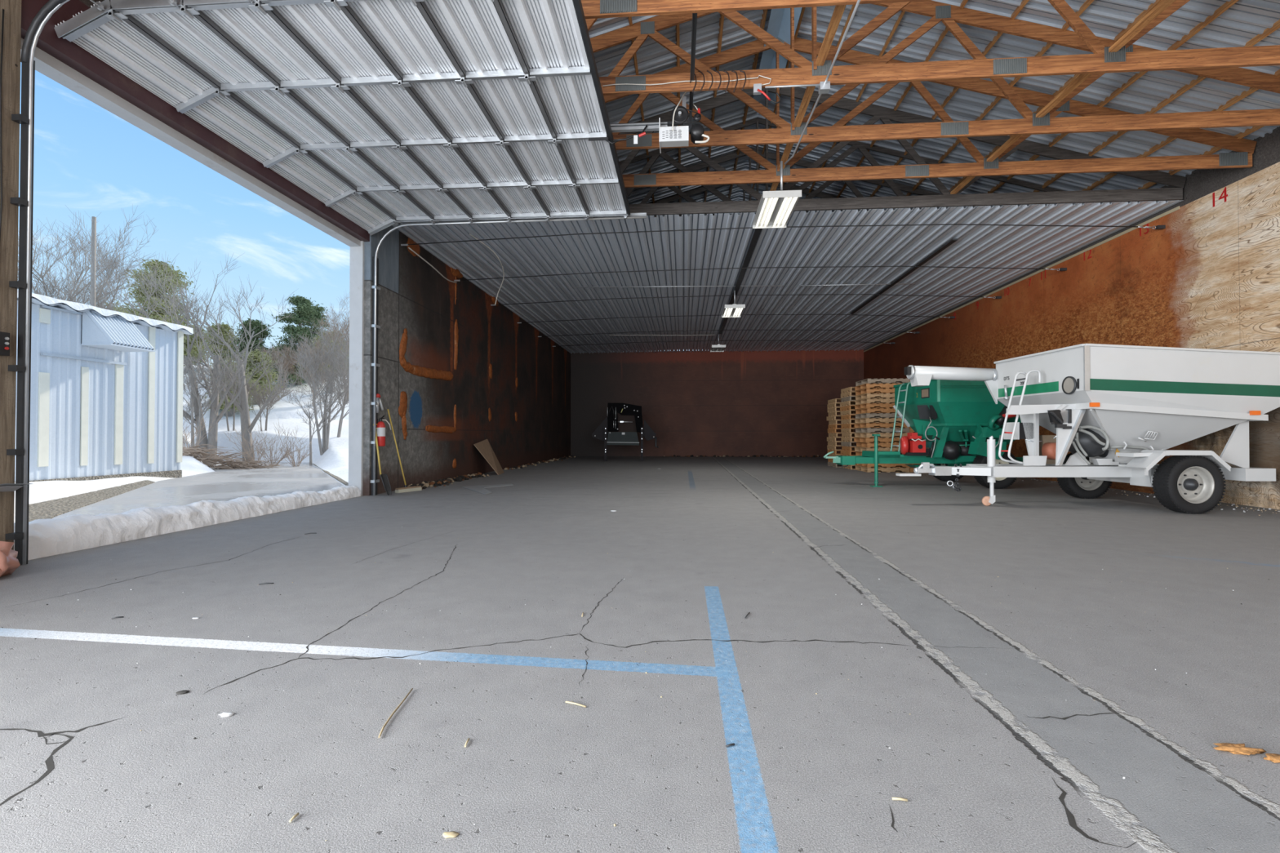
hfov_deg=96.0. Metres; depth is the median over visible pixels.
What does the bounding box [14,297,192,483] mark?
storage shed
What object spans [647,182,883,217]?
roof truss
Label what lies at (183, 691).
clump
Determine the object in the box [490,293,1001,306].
cable
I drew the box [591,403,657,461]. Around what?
implement
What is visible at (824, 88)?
junction box
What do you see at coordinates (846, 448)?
wooden pallet
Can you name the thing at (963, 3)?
roof purlin
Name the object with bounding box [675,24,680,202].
roof purlin
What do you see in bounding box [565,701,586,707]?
wood splinter
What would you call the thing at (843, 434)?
wooden pallet
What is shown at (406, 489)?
push broom
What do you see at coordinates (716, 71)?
hose
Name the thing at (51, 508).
gravel
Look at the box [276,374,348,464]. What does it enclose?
bare tree
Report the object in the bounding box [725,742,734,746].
wood splinter
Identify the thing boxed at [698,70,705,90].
hose
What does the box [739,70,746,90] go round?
hose
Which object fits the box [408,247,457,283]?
cable
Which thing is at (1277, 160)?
trim
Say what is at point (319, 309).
pine tree
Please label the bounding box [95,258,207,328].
pine tree
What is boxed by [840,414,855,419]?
wooden pallet
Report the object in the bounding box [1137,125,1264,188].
roof purlin
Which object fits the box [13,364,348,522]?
snow
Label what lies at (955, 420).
cart
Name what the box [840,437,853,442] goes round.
wooden pallet
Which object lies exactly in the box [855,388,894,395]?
wooden pallet
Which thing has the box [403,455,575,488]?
rubble
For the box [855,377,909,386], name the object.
wooden pallet
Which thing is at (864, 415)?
wooden pallet
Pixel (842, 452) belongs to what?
wooden pallet
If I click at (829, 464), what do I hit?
wooden pallet
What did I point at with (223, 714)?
paper scrap
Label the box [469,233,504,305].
cable
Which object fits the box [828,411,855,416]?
wooden pallet
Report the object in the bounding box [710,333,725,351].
tube light
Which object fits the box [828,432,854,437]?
wooden pallet
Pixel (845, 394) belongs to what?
wooden pallet
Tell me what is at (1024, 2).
roof purlin
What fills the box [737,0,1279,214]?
roof
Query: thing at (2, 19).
electrical cable
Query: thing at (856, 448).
wooden pallet
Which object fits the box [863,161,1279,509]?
wall
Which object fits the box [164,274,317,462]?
bare tree
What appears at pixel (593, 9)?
roof truss
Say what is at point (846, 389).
wooden pallet
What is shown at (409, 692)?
dry twig
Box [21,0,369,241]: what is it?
door header
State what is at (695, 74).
hose
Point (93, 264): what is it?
utility pole
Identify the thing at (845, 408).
wooden pallet
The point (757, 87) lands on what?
junction box
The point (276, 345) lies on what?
pine tree
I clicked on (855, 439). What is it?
wooden pallet
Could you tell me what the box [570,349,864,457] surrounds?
wall
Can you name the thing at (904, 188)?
roof truss
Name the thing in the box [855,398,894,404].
wooden pallet
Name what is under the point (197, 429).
bush
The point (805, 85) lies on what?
conduit
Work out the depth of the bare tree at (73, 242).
23.90 m
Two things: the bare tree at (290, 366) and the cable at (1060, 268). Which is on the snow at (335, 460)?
the bare tree at (290, 366)
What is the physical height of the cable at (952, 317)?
0.230 m
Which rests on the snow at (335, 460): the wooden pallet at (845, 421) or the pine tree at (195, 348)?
the pine tree at (195, 348)
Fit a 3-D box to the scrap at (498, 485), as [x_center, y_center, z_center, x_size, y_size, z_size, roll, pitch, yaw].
[-2.995,1.253,12.182,0.788,0.008,0.550,1,-1,-33]
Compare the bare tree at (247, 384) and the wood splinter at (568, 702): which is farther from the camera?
the bare tree at (247, 384)
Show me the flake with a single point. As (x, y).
(446, 834)
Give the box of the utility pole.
[90,216,96,306]
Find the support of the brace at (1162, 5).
on the roof truss at (1101, 61)
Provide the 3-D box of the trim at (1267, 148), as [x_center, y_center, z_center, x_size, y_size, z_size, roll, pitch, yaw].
[9.245,-4.189,6.581,0.120,0.490,42.400,0,-1,4]
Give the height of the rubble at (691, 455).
0.146 m
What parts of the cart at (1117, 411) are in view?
hitch plate, auger motor, auger spout, safety chain, jack leg, slide handle, ladder rail, ladder rail, fuel tank, mount plate, control panel, frame rail, foot plate, frame rail, flange frame, step plate, step leg, grate handle, sill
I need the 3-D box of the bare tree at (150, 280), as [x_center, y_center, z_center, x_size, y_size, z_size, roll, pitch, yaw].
[-22.610,-4.252,25.652,3.271,7.543,5.141,1,-1,-35]
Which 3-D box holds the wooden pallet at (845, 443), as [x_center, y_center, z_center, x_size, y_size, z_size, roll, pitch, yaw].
[7.137,0.560,18.330,1.180,0.138,1.020,0,-1,4]
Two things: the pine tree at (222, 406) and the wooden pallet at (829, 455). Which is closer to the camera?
the wooden pallet at (829, 455)
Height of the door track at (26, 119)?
4.965 m
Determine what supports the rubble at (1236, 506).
on the floor
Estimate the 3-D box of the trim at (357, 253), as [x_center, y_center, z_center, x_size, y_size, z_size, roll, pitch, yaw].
[-5.076,-1.013,10.389,0.240,4.700,0.170,0,-1,4]
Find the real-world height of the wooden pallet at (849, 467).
0.138 m
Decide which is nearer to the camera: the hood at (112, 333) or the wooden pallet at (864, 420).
the hood at (112, 333)
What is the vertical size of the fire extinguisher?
0.564 m
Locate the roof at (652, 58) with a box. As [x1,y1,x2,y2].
[588,8,771,217]
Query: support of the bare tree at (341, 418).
on the snow at (335, 460)
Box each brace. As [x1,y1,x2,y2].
[769,4,846,191]
[950,0,1175,194]
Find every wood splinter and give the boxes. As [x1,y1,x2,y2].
[288,813,298,822]
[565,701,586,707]
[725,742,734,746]
[892,797,907,801]
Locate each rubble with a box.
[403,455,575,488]
[663,454,821,457]
[1017,477,1279,515]
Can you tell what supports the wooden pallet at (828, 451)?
on the wooden pallet at (829, 455)
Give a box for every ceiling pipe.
[576,285,783,288]
[799,283,915,285]
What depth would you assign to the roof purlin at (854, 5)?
8.79 m
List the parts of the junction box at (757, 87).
cord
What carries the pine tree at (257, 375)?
on the snow at (335, 460)
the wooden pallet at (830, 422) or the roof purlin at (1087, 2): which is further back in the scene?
the wooden pallet at (830, 422)
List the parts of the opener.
door arm, rail, rail, plate, strut plate, power cord, strut post, motor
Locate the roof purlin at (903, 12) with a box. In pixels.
[805,10,905,196]
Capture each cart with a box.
[822,379,1039,488]
[895,343,1279,514]
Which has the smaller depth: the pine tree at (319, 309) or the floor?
the floor
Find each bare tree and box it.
[17,205,156,308]
[17,226,155,311]
[56,239,275,464]
[83,253,179,320]
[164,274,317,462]
[182,346,244,450]
[190,353,255,431]
[236,379,291,431]
[258,343,301,389]
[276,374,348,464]
[277,310,349,455]
[280,330,331,404]
[298,293,349,398]
[306,341,349,437]
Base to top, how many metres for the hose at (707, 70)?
0.241 m
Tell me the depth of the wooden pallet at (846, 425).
18.16 m
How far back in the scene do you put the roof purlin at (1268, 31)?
8.33 m
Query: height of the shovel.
1.276 m
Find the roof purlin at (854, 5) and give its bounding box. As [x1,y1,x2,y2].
[782,4,855,186]
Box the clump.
[175,689,189,694]
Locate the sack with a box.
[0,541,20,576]
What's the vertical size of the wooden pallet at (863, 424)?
0.138 m
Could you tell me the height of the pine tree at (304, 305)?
6.024 m
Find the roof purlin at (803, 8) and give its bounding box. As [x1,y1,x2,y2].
[748,7,805,200]
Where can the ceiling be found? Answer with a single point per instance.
(975, 246)
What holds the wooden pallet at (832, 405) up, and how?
on the wooden pallet at (832, 409)
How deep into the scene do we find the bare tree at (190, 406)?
22.46 m
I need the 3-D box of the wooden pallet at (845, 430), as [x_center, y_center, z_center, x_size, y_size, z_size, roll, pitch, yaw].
[7.128,0.132,18.324,1.180,0.138,1.020,0,-1,5]
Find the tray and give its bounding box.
[606,431,639,445]
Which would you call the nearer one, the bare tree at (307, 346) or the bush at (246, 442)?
the bush at (246, 442)
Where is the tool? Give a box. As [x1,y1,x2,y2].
[376,393,383,413]
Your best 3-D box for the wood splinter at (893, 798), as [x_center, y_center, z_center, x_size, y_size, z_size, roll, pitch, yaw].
[0.779,1.117,1.728,0.044,0.008,0.008,0,-1,10]
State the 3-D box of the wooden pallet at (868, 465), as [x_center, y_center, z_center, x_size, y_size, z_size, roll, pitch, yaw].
[7.194,1.114,17.112,1.180,0.138,1.120,0,-1,5]
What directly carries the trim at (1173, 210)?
attached to the wall at (1209, 279)
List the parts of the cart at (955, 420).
jack leg, ladder rail, ladder rail, fuel tank, plate, frame rail, lever, corner post, frame rail, leg, pull rod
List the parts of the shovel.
handle, blade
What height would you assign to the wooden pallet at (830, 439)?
0.138 m
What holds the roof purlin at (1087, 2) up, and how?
attached to the roof at (1245, 20)
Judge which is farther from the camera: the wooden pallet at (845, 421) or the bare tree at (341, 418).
the bare tree at (341, 418)
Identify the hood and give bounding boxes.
[80,308,155,351]
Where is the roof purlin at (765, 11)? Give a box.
[728,8,768,198]
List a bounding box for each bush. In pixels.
[182,408,231,451]
[223,420,276,463]
[252,428,305,465]
[272,422,311,466]
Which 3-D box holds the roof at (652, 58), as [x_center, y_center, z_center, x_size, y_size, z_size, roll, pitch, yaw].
[-1.699,-5.382,7.470,7.558,2.275,42.500,0,-1,4]
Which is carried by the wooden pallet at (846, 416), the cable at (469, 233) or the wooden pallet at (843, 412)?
the wooden pallet at (843, 412)
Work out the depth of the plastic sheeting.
4.62 m
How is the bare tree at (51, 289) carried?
on the snow at (335, 460)
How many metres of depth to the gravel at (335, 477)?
15.66 m
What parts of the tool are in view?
arm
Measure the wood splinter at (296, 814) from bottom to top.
0.008 m
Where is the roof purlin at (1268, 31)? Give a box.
[1033,19,1279,191]
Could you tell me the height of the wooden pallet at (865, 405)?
0.138 m
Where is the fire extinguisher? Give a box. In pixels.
[376,415,391,446]
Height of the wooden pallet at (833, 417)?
0.138 m
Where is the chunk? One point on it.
(1235, 748)
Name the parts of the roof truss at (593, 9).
gusset plate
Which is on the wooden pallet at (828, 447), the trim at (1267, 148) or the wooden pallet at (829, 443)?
the wooden pallet at (829, 443)
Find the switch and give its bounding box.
[0,331,9,355]
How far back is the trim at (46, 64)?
6.55 m
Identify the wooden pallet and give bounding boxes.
[826,403,855,408]
[826,407,854,412]
[826,415,855,420]
[826,437,853,441]
[826,445,854,449]
[827,398,855,404]
[827,428,853,432]
[827,441,856,445]
[827,449,855,454]
[827,462,855,467]
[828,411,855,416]
[828,420,854,424]
[828,424,854,428]
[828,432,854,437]
[828,453,841,456]
[840,386,855,393]
[840,391,855,398]
[840,395,861,402]
[840,400,855,406]
[840,405,854,411]
[840,409,861,415]
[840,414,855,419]
[840,418,854,424]
[840,423,860,428]
[840,428,855,432]
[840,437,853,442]
[840,441,856,446]
[840,450,855,455]
[841,432,854,437]
[841,445,859,451]
[843,465,855,469]
[853,437,899,442]
[854,383,900,391]
[854,403,894,409]
[854,417,904,423]
[854,422,907,428]
[854,432,906,437]
[854,446,900,452]
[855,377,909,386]
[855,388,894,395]
[855,393,894,400]
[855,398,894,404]
[855,408,895,414]
[855,413,899,418]
[855,427,909,432]
[855,451,862,455]
[855,465,909,472]
[856,442,898,447]
[856,463,910,467]
[902,467,914,472]
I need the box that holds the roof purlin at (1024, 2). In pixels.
[870,0,1029,196]
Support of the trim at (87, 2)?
attached to the wall at (457, 371)
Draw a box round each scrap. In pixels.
[218,711,234,717]
[462,485,492,494]
[480,484,513,488]
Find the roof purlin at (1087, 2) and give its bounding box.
[906,0,1093,195]
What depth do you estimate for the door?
6.42 m
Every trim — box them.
[20,38,360,246]
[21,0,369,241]
[79,0,110,8]
[348,240,364,496]
[863,156,1279,351]
[863,205,1179,351]
[865,126,1279,349]
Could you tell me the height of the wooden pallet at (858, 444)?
0.138 m
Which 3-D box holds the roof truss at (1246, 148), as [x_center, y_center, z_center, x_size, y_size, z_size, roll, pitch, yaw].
[2.212,-5.128,9.289,14.282,2.401,0.090,0,-1,4]
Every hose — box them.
[692,74,697,93]
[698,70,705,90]
[706,70,713,90]
[715,70,721,91]
[723,70,729,92]
[731,70,737,92]
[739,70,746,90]
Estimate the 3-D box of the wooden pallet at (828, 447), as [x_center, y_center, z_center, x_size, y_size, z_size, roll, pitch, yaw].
[7.069,0.718,19.537,1.180,0.138,1.020,0,-1,4]
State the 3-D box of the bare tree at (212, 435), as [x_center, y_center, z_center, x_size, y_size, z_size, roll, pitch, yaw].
[-18.087,-2.831,22.671,6.984,9.040,5.188,0,-1,4]
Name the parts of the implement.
leg, frame post, frame, panel, frame post, leg, crank handle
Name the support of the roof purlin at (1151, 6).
attached to the roof at (1245, 20)
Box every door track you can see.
[5,0,69,565]
[370,212,646,495]
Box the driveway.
[52,462,342,518]
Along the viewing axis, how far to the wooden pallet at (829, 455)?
19.40 m
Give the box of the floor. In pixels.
[0,456,1279,852]
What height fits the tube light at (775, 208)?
0.560 m
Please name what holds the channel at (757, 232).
attached to the ceiling
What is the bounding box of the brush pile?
[182,444,287,470]
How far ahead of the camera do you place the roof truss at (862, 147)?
11.69 m
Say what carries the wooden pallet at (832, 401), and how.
on the wooden pallet at (832, 405)
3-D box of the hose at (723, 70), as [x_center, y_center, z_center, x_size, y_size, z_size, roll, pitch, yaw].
[1.003,-4.006,6.688,0.076,0.264,0.024,0,-1,19]
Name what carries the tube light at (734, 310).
hanging from the ceiling
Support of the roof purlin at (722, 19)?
attached to the roof at (652, 58)
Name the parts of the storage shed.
light panel, light panel, door rail, door rail, light panel, light panel, light panel, light panel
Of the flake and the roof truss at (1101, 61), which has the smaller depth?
the flake
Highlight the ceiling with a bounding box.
[391,200,1183,353]
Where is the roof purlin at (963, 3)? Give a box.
[827,0,968,210]
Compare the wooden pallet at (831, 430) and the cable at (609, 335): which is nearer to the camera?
the wooden pallet at (831, 430)
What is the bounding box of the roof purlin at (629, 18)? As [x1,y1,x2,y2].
[627,16,656,217]
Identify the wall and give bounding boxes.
[0,0,21,550]
[362,225,570,495]
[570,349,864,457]
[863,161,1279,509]
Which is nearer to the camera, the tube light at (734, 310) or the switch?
the switch
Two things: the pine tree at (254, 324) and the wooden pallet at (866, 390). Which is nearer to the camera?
the wooden pallet at (866, 390)
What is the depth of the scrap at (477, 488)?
11.36 m
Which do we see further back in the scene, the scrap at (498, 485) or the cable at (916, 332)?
the cable at (916, 332)
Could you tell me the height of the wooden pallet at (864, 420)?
0.138 m
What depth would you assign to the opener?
7.25 m
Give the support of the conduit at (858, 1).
attached to the roof truss at (1101, 61)
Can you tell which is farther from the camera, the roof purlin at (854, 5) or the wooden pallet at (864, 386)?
the wooden pallet at (864, 386)
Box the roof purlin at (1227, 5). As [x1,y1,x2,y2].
[987,0,1239,193]
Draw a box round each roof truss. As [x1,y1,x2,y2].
[581,0,928,18]
[585,0,1279,95]
[590,0,1279,150]
[603,37,1257,187]
[618,86,1186,215]
[618,117,1063,213]
[625,147,970,215]
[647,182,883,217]
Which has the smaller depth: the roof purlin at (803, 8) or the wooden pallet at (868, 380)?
the roof purlin at (803, 8)
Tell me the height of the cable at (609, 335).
0.095 m
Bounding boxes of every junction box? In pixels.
[753,83,781,103]
[818,80,830,93]
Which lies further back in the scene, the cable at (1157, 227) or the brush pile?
the brush pile
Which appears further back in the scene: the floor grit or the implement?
the implement
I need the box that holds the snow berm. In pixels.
[13,485,361,559]
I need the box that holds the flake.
[442,831,459,838]
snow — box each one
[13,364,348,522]
[17,289,193,333]
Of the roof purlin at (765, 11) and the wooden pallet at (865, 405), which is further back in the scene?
the wooden pallet at (865, 405)
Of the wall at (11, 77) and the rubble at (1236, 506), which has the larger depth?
the rubble at (1236, 506)
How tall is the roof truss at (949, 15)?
2.401 m
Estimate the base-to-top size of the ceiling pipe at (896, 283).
0.021 m
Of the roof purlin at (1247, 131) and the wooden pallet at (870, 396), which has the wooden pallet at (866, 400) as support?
the wooden pallet at (870, 396)
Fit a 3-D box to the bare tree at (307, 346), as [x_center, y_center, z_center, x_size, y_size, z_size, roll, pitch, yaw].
[-17.751,-3.086,31.069,2.452,4.172,3.409,0,-1,-4]
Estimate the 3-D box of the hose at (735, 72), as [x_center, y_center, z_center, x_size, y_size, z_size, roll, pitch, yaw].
[1.098,-4.002,6.680,0.075,0.263,0.024,0,-1,19]
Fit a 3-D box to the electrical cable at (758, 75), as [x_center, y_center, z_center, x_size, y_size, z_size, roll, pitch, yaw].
[0.541,-4.021,6.767,1.974,0.130,0.012,0,-1,4]
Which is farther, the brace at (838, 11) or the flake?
the brace at (838, 11)
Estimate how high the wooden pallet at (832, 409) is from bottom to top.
0.138 m
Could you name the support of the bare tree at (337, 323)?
on the snow at (335, 460)
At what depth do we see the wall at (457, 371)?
13.87 m
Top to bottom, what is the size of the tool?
0.359 m
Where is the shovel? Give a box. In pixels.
[373,423,391,495]
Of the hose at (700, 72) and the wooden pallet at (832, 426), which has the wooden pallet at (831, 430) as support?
the wooden pallet at (832, 426)
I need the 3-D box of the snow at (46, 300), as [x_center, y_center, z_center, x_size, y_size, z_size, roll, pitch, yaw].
[-15.749,-3.257,10.254,5.460,1.155,12.400,0,-1,4]
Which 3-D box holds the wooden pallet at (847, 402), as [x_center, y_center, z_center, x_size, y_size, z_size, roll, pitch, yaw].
[7.098,-0.723,18.331,1.180,0.138,1.020,0,-1,4]
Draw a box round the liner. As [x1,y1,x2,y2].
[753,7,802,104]
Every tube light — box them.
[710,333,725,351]
[721,288,745,317]
[752,160,801,228]
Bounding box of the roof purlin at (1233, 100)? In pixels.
[1081,69,1279,191]
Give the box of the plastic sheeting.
[0,483,34,491]
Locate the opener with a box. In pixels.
[588,13,710,153]
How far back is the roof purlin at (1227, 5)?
8.01 m
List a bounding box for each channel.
[718,228,761,333]
[849,238,957,314]
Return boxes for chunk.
[1212,742,1279,762]
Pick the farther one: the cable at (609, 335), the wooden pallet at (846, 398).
the cable at (609, 335)
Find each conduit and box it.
[764,84,819,88]
[784,0,860,164]
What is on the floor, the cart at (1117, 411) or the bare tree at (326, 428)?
the cart at (1117, 411)
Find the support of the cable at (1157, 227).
attached to the wall at (1209, 279)
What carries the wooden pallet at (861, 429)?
on the wooden pallet at (856, 434)
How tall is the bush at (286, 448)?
1.923 m
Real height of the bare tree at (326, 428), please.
6.058 m
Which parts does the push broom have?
handle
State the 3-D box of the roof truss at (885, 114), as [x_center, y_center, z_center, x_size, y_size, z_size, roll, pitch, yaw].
[2.304,-5.112,10.505,14.282,2.401,0.090,0,-1,4]
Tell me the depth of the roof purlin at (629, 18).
9.28 m
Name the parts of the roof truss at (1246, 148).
gusset plate, gusset plate, gusset plate, gusset plate, gusset plate, gusset plate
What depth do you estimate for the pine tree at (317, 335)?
34.84 m
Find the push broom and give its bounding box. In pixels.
[386,408,422,493]
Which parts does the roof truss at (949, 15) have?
gusset plate, gusset plate, gusset plate, gusset plate, gusset plate, gusset plate, gusset plate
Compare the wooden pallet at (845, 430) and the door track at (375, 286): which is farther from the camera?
the wooden pallet at (845, 430)
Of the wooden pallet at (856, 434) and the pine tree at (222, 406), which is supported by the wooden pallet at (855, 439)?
the wooden pallet at (856, 434)
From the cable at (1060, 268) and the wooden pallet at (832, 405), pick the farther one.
the wooden pallet at (832, 405)
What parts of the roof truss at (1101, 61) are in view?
gusset plate, gusset plate, gusset plate, gusset plate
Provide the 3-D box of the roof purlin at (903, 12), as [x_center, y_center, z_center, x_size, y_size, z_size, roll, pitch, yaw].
[3.202,-6.011,0.892,0.060,0.092,29.900,0,-1,4]
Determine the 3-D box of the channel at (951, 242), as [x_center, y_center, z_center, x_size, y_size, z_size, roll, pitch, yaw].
[6.723,-3.781,15.441,0.100,0.030,7.300,0,-1,4]
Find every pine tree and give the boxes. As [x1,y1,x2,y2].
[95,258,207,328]
[183,325,223,373]
[203,322,240,361]
[203,360,267,417]
[218,317,274,371]
[231,348,285,404]
[266,345,289,371]
[267,294,325,386]
[288,303,333,379]
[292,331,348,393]
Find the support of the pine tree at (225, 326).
on the snow at (335, 460)
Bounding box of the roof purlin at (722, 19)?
[703,13,724,201]
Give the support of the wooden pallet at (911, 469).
on the floor
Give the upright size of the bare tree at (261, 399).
2.449 m
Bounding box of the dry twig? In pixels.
[377,688,413,737]
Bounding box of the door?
[53,0,630,235]
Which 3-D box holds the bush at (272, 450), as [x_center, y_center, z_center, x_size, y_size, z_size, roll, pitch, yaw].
[-13.508,0.823,21.808,1.668,1.604,1.675,-1,-1,40]
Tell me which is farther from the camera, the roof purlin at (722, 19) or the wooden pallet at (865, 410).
the wooden pallet at (865, 410)
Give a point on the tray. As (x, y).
(613, 437)
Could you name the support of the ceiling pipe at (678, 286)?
attached to the ceiling
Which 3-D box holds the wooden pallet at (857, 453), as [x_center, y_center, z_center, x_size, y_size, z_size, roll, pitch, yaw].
[7.185,0.829,17.155,1.180,0.138,1.120,0,-1,5]
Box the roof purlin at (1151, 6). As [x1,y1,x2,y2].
[948,0,1161,191]
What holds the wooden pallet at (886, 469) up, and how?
on the floor
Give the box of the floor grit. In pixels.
[1,485,1241,840]
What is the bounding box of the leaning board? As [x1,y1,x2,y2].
[473,439,503,475]
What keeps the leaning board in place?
on the floor
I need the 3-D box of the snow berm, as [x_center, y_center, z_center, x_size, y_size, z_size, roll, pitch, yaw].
[-5.390,1.105,7.591,0.633,0.454,5.370,0,-1,4]
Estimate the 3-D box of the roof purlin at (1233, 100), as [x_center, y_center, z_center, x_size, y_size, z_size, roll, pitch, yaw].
[7.809,-4.699,0.528,0.060,0.092,29.900,0,-1,4]
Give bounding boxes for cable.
[0,8,4,239]
[400,223,1165,245]
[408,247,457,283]
[453,266,1066,281]
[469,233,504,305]
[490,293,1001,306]
[517,314,955,323]
[537,329,919,337]
[602,75,771,86]
[608,334,715,335]
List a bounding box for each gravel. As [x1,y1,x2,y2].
[28,480,155,521]
[313,463,348,485]

